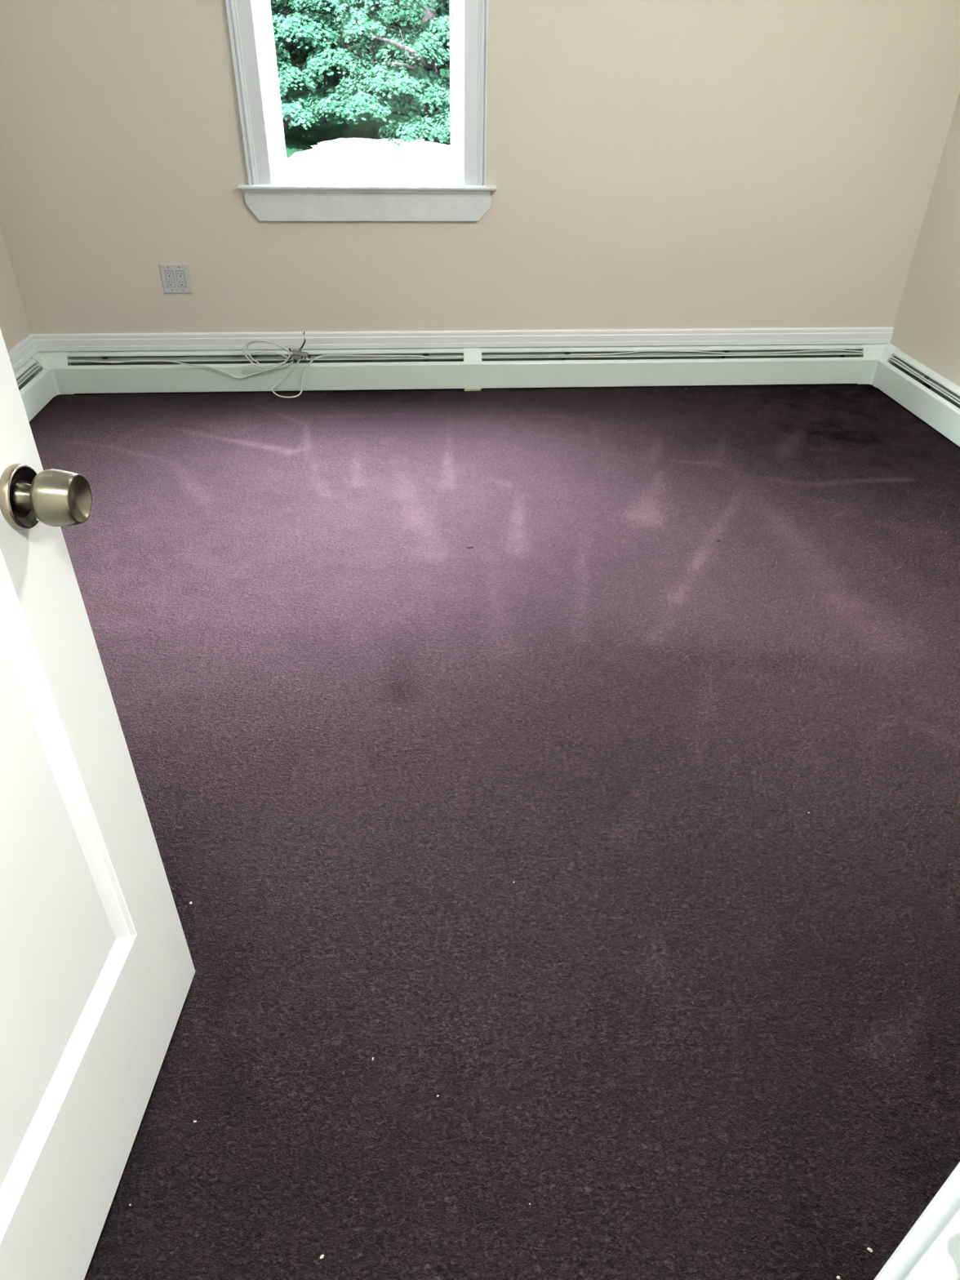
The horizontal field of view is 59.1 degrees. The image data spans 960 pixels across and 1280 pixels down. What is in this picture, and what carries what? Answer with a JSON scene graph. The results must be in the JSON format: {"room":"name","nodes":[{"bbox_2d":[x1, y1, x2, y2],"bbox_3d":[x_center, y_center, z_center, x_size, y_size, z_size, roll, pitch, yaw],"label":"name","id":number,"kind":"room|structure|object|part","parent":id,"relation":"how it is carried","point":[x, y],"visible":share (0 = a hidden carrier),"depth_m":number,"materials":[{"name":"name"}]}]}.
{"room":"empty bedroom","nodes":[
{"label":"empty bedroom","id":0,"kind":"room"},
{"bbox_2d":[0,226,31,351],"bbox_3d":[-1.940,-0.977,1.715,0.150,2.560,3.919,-2,35,-4],"label":"wall","id":1,"kind":"structure","parent":0,"point":[14,326],"depth_m":3.63,"materials":[{"name":"beige paint"}]},
{"bbox_2d":[7,333,38,371],"bbox_3d":[-1.886,-0.359,2.430,0.018,0.074,3.469,-2,35,-4],"label":"baseboard","id":2,"kind":"structure","parent":1,"relation":"attached to","point":[25,349],"depth_m":3.71,"materials":[{"name":"white paint"}]},
{"bbox_2d":[13,358,55,422],"bbox_3d":[-1.864,-0.278,2.541,0.069,0.180,3.252,-2,35,-4],"label":"baseboard heater","id":3,"kind":"object","parent":1,"relation":"attached to","point":[36,392],"visible":0.46,"depth_m":3.71,"materials":[{"name":"metal"}]},
{"bbox_3d":[-1.883,-0.273,2.534,0.030,0.180,3.240,-2,35,-4],"label":"panel","id":4,"kind":"part","parent":3,"relation":"part of","materials":[{"name":"metal"}]},
{"bbox_2d":[16,364,40,382],"bbox_3d":[-1.944,-0.933,3.386,0.022,0.055,1.097,-2,35,-4],"label":"coaxial cable","id":5,"kind":"object","parent":3,"relation":"attached to","point":[35,366],"visible":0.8,"depth_m":3.68,"materials":[{"name":"white plastic"}]},
{"bbox_2d":[0,0,959,333],"bbox_3d":[-0.006,-2.215,3.523,4.347,2.560,0.150,-2,35,-4],"label":"wall","id":6,"kind":"structure","parent":0,"point":[651,164],"depth_m":3.61,"materials":[{"name":"beige paint"}]},
{"bbox_2d":[158,263,192,293],"bbox_3d":[-1.343,-1.594,3.735,0.124,0.124,0.009,-2,35,-4],"label":"wall outlet","id":7,"kind":"object","parent":6,"relation":"attached to","point":[175,277],"visible":1,"depth_m":3.73,"materials":[{"name":"grey plastic"}]},
{"bbox_2d":[164,271,175,287],"bbox_3d":[-1.367,-1.592,3.732,0.033,0.067,0.004,-2,35,-4],"label":"receptacle","id":8,"kind":"object","parent":7,"relation":"attached to","point":[170,276],"depth_m":3.73,"materials":[{"name":"grey plastic"}]},
{"bbox_2d":[175,271,186,287],"bbox_3d":[-1.320,-1.594,3.735,0.033,0.067,0.004,-2,35,-4],"label":"receptacle","id":9,"kind":"object","parent":7,"relation":"attached to","point":[180,276],"depth_m":3.73,"materials":[{"name":"grey plastic"}]},
{"bbox_2d":[66,347,463,393],"bbox_3d":[-0.997,-1.261,3.963,1.851,0.180,0.069,-2,35,-4],"label":"baseboard heater","id":10,"kind":"object","parent":6,"relation":"attached to","point":[326,372],"visible":0.96,"depth_m":3.94,"materials":[{"name":"metal"}]},
{"bbox_2d":[67,357,297,378],"bbox_3d":[-1.375,-1.252,3.893,1.068,0.095,0.024,-1,35,-2],"label":"coaxial cable","id":11,"kind":"object","parent":10,"relation":"on","point":[295,358],"visible":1,"depth_m":3.87,"materials":[{"name":"white plastic"}]},
{"bbox_3d":[-0.995,-1.227,3.957,1.851,0.127,0.018,-2,35,-4],"label":"panel","id":12,"kind":"part","parent":10,"relation":"part of","materials":[{"name":"metal"}]},
{"bbox_3d":[-0.998,-1.272,3.979,1.851,0.180,0.030,-2,35,-4],"label":"panel","id":13,"kind":"part","parent":10,"relation":"part of","materials":[{"name":"metal"}]},
{"bbox_2d":[288,347,311,359],"bbox_3d":[-0.827,-1.316,3.890,0.102,0.050,0.033,-2,35,-4],"label":"splitter","id":14,"kind":"object","parent":10,"relation":"on","point":[300,353],"visible":1,"depth_m":3.88,"materials":[{"name":"silver metal"}]},
{"bbox_2d":[243,339,292,368],"bbox_3d":[-0.967,-1.303,3.853,0.215,0.125,0.028,-5,35,-8],"label":"coaxial cable","id":15,"kind":"object","parent":14,"relation":"attached to","point":[290,357],"visible":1,"depth_m":3.87,"materials":[{"name":"white plastic"}]},
{"bbox_2d":[248,350,288,357],"bbox_3d":[-0.970,-1.310,3.876,0.185,0.041,0.012,-2,35,-4],"label":"coaxial cable","id":16,"kind":"object","parent":15,"relation":"attached to","point":[248,350],"visible":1,"depth_m":3.87,"materials":[{"name":"white plastic"}]},
{"bbox_2d":[246,341,290,365],"bbox_3d":[-0.964,-1.307,3.854,0.195,0.103,0.033,-3,35,-6],"label":"coaxial cable","id":17,"kind":"object","parent":15,"relation":"attached to","point":[249,344],"visible":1,"depth_m":3.86,"materials":[{"name":"white plastic"}]},
{"bbox_2d":[298,331,306,351],"bbox_3d":[-0.810,-1.358,3.848,0.037,0.086,0.014,-4,35,-7],"label":"wire","id":18,"kind":"object","parent":14,"relation":"attached to","point":[303,334],"visible":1,"depth_m":3.85,"materials":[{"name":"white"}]},
{"bbox_2d":[271,354,463,398],"bbox_3d":[-0.522,-1.257,3.975,0.908,0.180,0.074,-6,36,-10],"label":"coaxial cable","id":19,"kind":"object","parent":10,"relation":"on","point":[315,358],"visible":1,"depth_m":3.94,"materials":[{"name":"white plastic"}]},
{"bbox_2d":[462,346,482,391],"bbox_3d":[-0.035,-1.291,4.027,0.085,0.188,0.083,-2,35,-4],"label":"joint","id":20,"kind":"object","parent":10,"relation":"attached to","point":[472,359],"visible":0.96,"depth_m":4.00,"materials":[{"name":"metal"}]},
{"bbox_2d":[225,0,496,221],"bbox_3d":[-0.469,-2.497,3.273,1.080,1.563,0.223,-2,35,-4],"label":"window","id":21,"kind":"structure","parent":6,"relation":"in","point":[269,198],"depth_m":3.54,"materials":[{"name":"white paint"}]},
{"bbox_3d":[-0.909,-2.488,3.137,0.098,1.433,0.026,-2,35,-4],"label":"casing","id":22,"kind":"part","parent":21,"relation":"part of","materials":[{"name":"white paint"}]},
{"bbox_3d":[-0.476,-2.287,3.474,0.792,0.698,0.035,-2,35,-4],"label":"sash","id":23,"kind":"part","parent":21,"relation":"part of","materials":[{"name":"white plastic"}]},
{"bbox_3d":[-0.472,-1.898,3.591,1.034,0.023,0.030,-2,35,-4],"label":"stool moulding","id":24,"kind":"part","parent":21,"relation":"part of","materials":[{"name":"white paint"}]},
{"bbox_3d":[-0.014,-2.518,3.201,0.098,1.433,0.026,-2,35,-4],"label":"casing","id":25,"kind":"part","parent":21,"relation":"part of","materials":[{"name":"white paint"}]},
{"bbox_2d":[31,327,893,351],"bbox_3d":[-0.012,-1.417,3.981,4.046,0.074,0.018,-2,35,-4],"label":"baseboard","id":26,"kind":"structure","parent":6,"relation":"attached to","point":[802,335],"depth_m":3.97,"materials":[{"name":"white paint"}]},
{"bbox_2d":[481,343,864,388],"bbox_3d":[0.946,-1.327,4.101,1.892,0.180,0.069,-2,35,-4],"label":"baseboard heater","id":27,"kind":"object","parent":6,"relation":"attached to","point":[640,369],"visible":1,"depth_m":4.08,"materials":[{"name":"metal"}]},
{"bbox_2d":[481,349,862,356],"bbox_3d":[0.945,-1.381,4.067,1.895,0.020,0.020,-2,35,-4],"label":"coaxial cable","id":28,"kind":"object","parent":27,"relation":"in","point":[824,349],"visible":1,"depth_m":4.07,"materials":[{"name":"white plastic"}]},
{"bbox_3d":[0.944,-1.339,4.117,1.892,0.180,0.030,-2,35,-4],"label":"panel","id":29,"kind":"part","parent":27,"relation":"part of","materials":[{"name":"metal"}]},
{"bbox_2d":[28,383,959,1279],"bbox_3d":[0.194,0.376,1.950,4.347,0.150,5.719,-2,35,-4],"label":"floor","id":30,"kind":"structure","parent":0,"point":[706,1024],"depth_m":1.81,"materials":[{"name":"carpet"}]},
{"bbox_2d":[30,351,75,396],"bbox_3d":[-1.956,-1.223,3.884,0.145,0.185,0.097,-2,35,-4],"label":"baseboard heater","id":31,"kind":"object","parent":30,"relation":"on","point":[55,362],"visible":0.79,"depth_m":3.86,"materials":[{"name":"metal"}]},
{"bbox_2d":[857,342,900,387],"bbox_3d":[1.939,-1.348,4.150,0.137,0.185,0.124,-2,35,-4],"label":"baseboard heater","id":32,"kind":"object","parent":30,"relation":"on","point":[874,355],"visible":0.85,"depth_m":4.13,"materials":[{"name":"metal"}]},
{"bbox_2d":[890,92,959,386],"bbox_3d":[2.243,-1.119,2.013,0.150,2.560,3.919,-2,35,-4],"label":"wall","id":33,"kind":"structure","parent":0,"point":[926,325],"depth_m":3.74,"materials":[{"name":"beige paint"}]},
{"bbox_2d":[875,350,959,446],"bbox_3d":[2.107,-0.350,2.734,0.069,0.180,3.435,-2,35,-4],"label":"baseboard heater","id":34,"kind":"object","parent":33,"relation":"attached to","point":[935,407],"visible":1,"depth_m":3.79,"materials":[{"name":"metal"}]},
{"bbox_2d":[889,356,959,400],"bbox_3d":[2.017,-1.058,3.663,0.018,0.044,1.077,-2,35,-5],"label":"coaxial cable","id":35,"kind":"object","parent":34,"relation":"on","point":[904,365],"visible":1,"depth_m":3.80,"materials":[{"name":"white plastic"}]},
{"bbox_3d":[2.126,-0.351,2.736,0.030,0.180,3.435,-2,35,-4],"label":"panel","id":36,"kind":"part","parent":34,"relation":"part of","materials":[{"name":"metal"}]},
{"bbox_3d":[0.308,0.109,0.217,4.347,2.560,0.120,-2,35,-4],"label":"wall","id":37,"kind":"structure","parent":0,"visible":0},
{"bbox_2d":[0,328,195,1279],"bbox_3d":[-0.522,-0.029,0.601,0.171,2.016,0.769,2,35,2],"label":"door","id":38,"kind":"structure","parent":37,"relation":"in","point":[97,971],"depth_m":1.03,"materials":[{"name":"white paint"}]},
{"bbox_3d":[-0.483,-0.151,0.896,0.006,0.064,0.064,2,35,2],"label":"rosette dish","id":39,"kind":"part","parent":38,"relation":"part of","materials":[{"name":"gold metal"}]},
{"bbox_3d":[-0.453,-0.150,0.896,0.062,0.060,0.060,2,35,2],"label":"knob","id":40,"kind":"part","parent":38,"relation":"part of","materials":[{"name":"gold metal"}]},
{"bbox_2d":[874,1161,959,1279],"bbox_3d":[-0.161,0.188,0.233,0.920,2.120,0.149,-2,35,-4],"label":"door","id":41,"kind":"structure","parent":37,"relation":"attached to","point":[931,1249],"depth_m":0.42,"materials":[{"name":"white paint"}]},
{"bbox_3d":[0.223,0.283,0.376,0.003,0.056,0.034,-2,35,-4],"label":"strike plate","id":42,"kind":"part","parent":41,"relation":"part of","materials":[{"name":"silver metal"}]},
{"label":"outside","id":43,"kind":"structure","parent":0,"visible":0},
{"bbox_2d":[284,133,318,157],"bbox_3d":[-7.458,-14.793,25.061,6.621,0.606,6.800,-2,35,-4],"label":"grass bank","id":44,"kind":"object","parent":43,"point":[293,144],"visible":0.1,"depth_m":24.35,"materials":[{"name":"green plant"}]},
{"bbox_2d":[270,0,449,134],"bbox_3d":[-4.508,-17.913,22.918,7.842,8.716,4.354,4,35,5],"label":"maple tree","id":45,"kind":"object","parent":44,"relation":"on","point":[313,26],"visible":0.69,"depth_m":23.05,"materials":[{"name":"green plant"}]},
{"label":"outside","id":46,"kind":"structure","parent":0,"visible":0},
{"bbox_2d":[279,137,458,181],"bbox_3d":[-3.639,-17.063,28.167,45.900,0.795,57.600,-2,35,-4],"label":"gravel yard","id":47,"kind":"structure","parent":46,"point":[340,153],"depth_m":22.41,"materials":[{"name":"white gravel"}]},
{"bbox_2d":[375,146,384,152],"bbox_3d":[-2.680,-13.123,22.654,0.256,0.161,0.252,-19,39,-25],"label":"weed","id":48,"kind":"object","parent":47,"relation":"on","point":[377,148],"visible":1,"depth_m":22.63,"materials":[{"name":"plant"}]},
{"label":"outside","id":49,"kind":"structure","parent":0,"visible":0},
{"bbox_2d":[286,157,302,167],"bbox_3d":[-7.142,-12.381,21.759,6.414,0.457,3.600,-2,35,-4],"label":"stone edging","id":50,"kind":"object","parent":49,"point":[291,162],"visible":0.03,"depth_m":21.73,"materials":[{"name":"white stone"}]},
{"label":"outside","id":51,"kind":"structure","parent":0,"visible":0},
{"bbox_2d":[275,0,450,145],"bbox_3d":[-4.218,-22.583,31.540,45.600,6.841,17.600,-2,35,-4],"label":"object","id":52,"kind":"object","parent":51,"point":[360,129],"depth_m":26.69,"materials":[{"name":"green plant"}]},
{"bbox_2d":[270,0,327,124],"bbox_3d":[-5.869,-17.695,25.611,2.428,5.241,1.961,17,38,22],"label":"maple tree","id":53,"kind":"object","parent":52,"relation":"on","point":[289,121],"visible":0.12,"depth_m":25.15,"materials":[{"name":"green plant"}]},
{"bbox_2d":[271,0,362,127],"bbox_3d":[-4.784,-17.681,25.598,2.367,5.234,2.082,20,39,25],"label":"maple tree","id":54,"kind":"object","parent":52,"relation":"on","point":[304,42],"visible":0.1,"depth_m":24.93,"materials":[{"name":"green plant"}]},
{"bbox_2d":[270,0,375,88],"bbox_3d":[-7.469,-22.437,27.513,8.319,10.774,5.547,-2,35,-4],"label":"maple tree","id":55,"kind":"object","parent":52,"relation":"on","point":[320,78],"visible":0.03,"depth_m":28.38,"materials":[{"name":"green plant"}]},
{"bbox_2d":[288,2,382,129],"bbox_3d":[-4.220,-17.610,25.510,2.434,5.244,2.003,16,38,21],"label":"maple tree","id":56,"kind":"object","parent":52,"relation":"on","point":[346,126],"visible":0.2,"depth_m":24.95,"materials":[{"name":"green plant"}]},
{"bbox_2d":[280,0,448,68],"bbox_3d":[-3.783,-23.269,28.580,7.398,10.996,5.766,13,37,17],"label":"maple tree","id":57,"kind":"object","parent":52,"relation":"on","point":[402,15],"visible":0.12,"depth_m":28.49,"materials":[{"name":"green plant"}]},
{"bbox_2d":[324,0,450,146],"bbox_3d":[-0.359,-18.582,23.609,7.969,9.124,5.184,3,35,3],"label":"maple tree","id":58,"kind":"object","parent":52,"relation":"on","point":[434,91],"visible":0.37,"depth_m":23.88,"materials":[{"name":"green plant"}]},
{"bbox_2d":[398,0,449,50],"bbox_3d":[0.089,-23.878,29.516,8.002,11.024,5.425,5,35,6],"label":"maple tree","id":59,"kind":"object","parent":52,"relation":"on","point":[446,5],"visible":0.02,"depth_m":30.16,"materials":[{"name":"green plant"}]}
]}

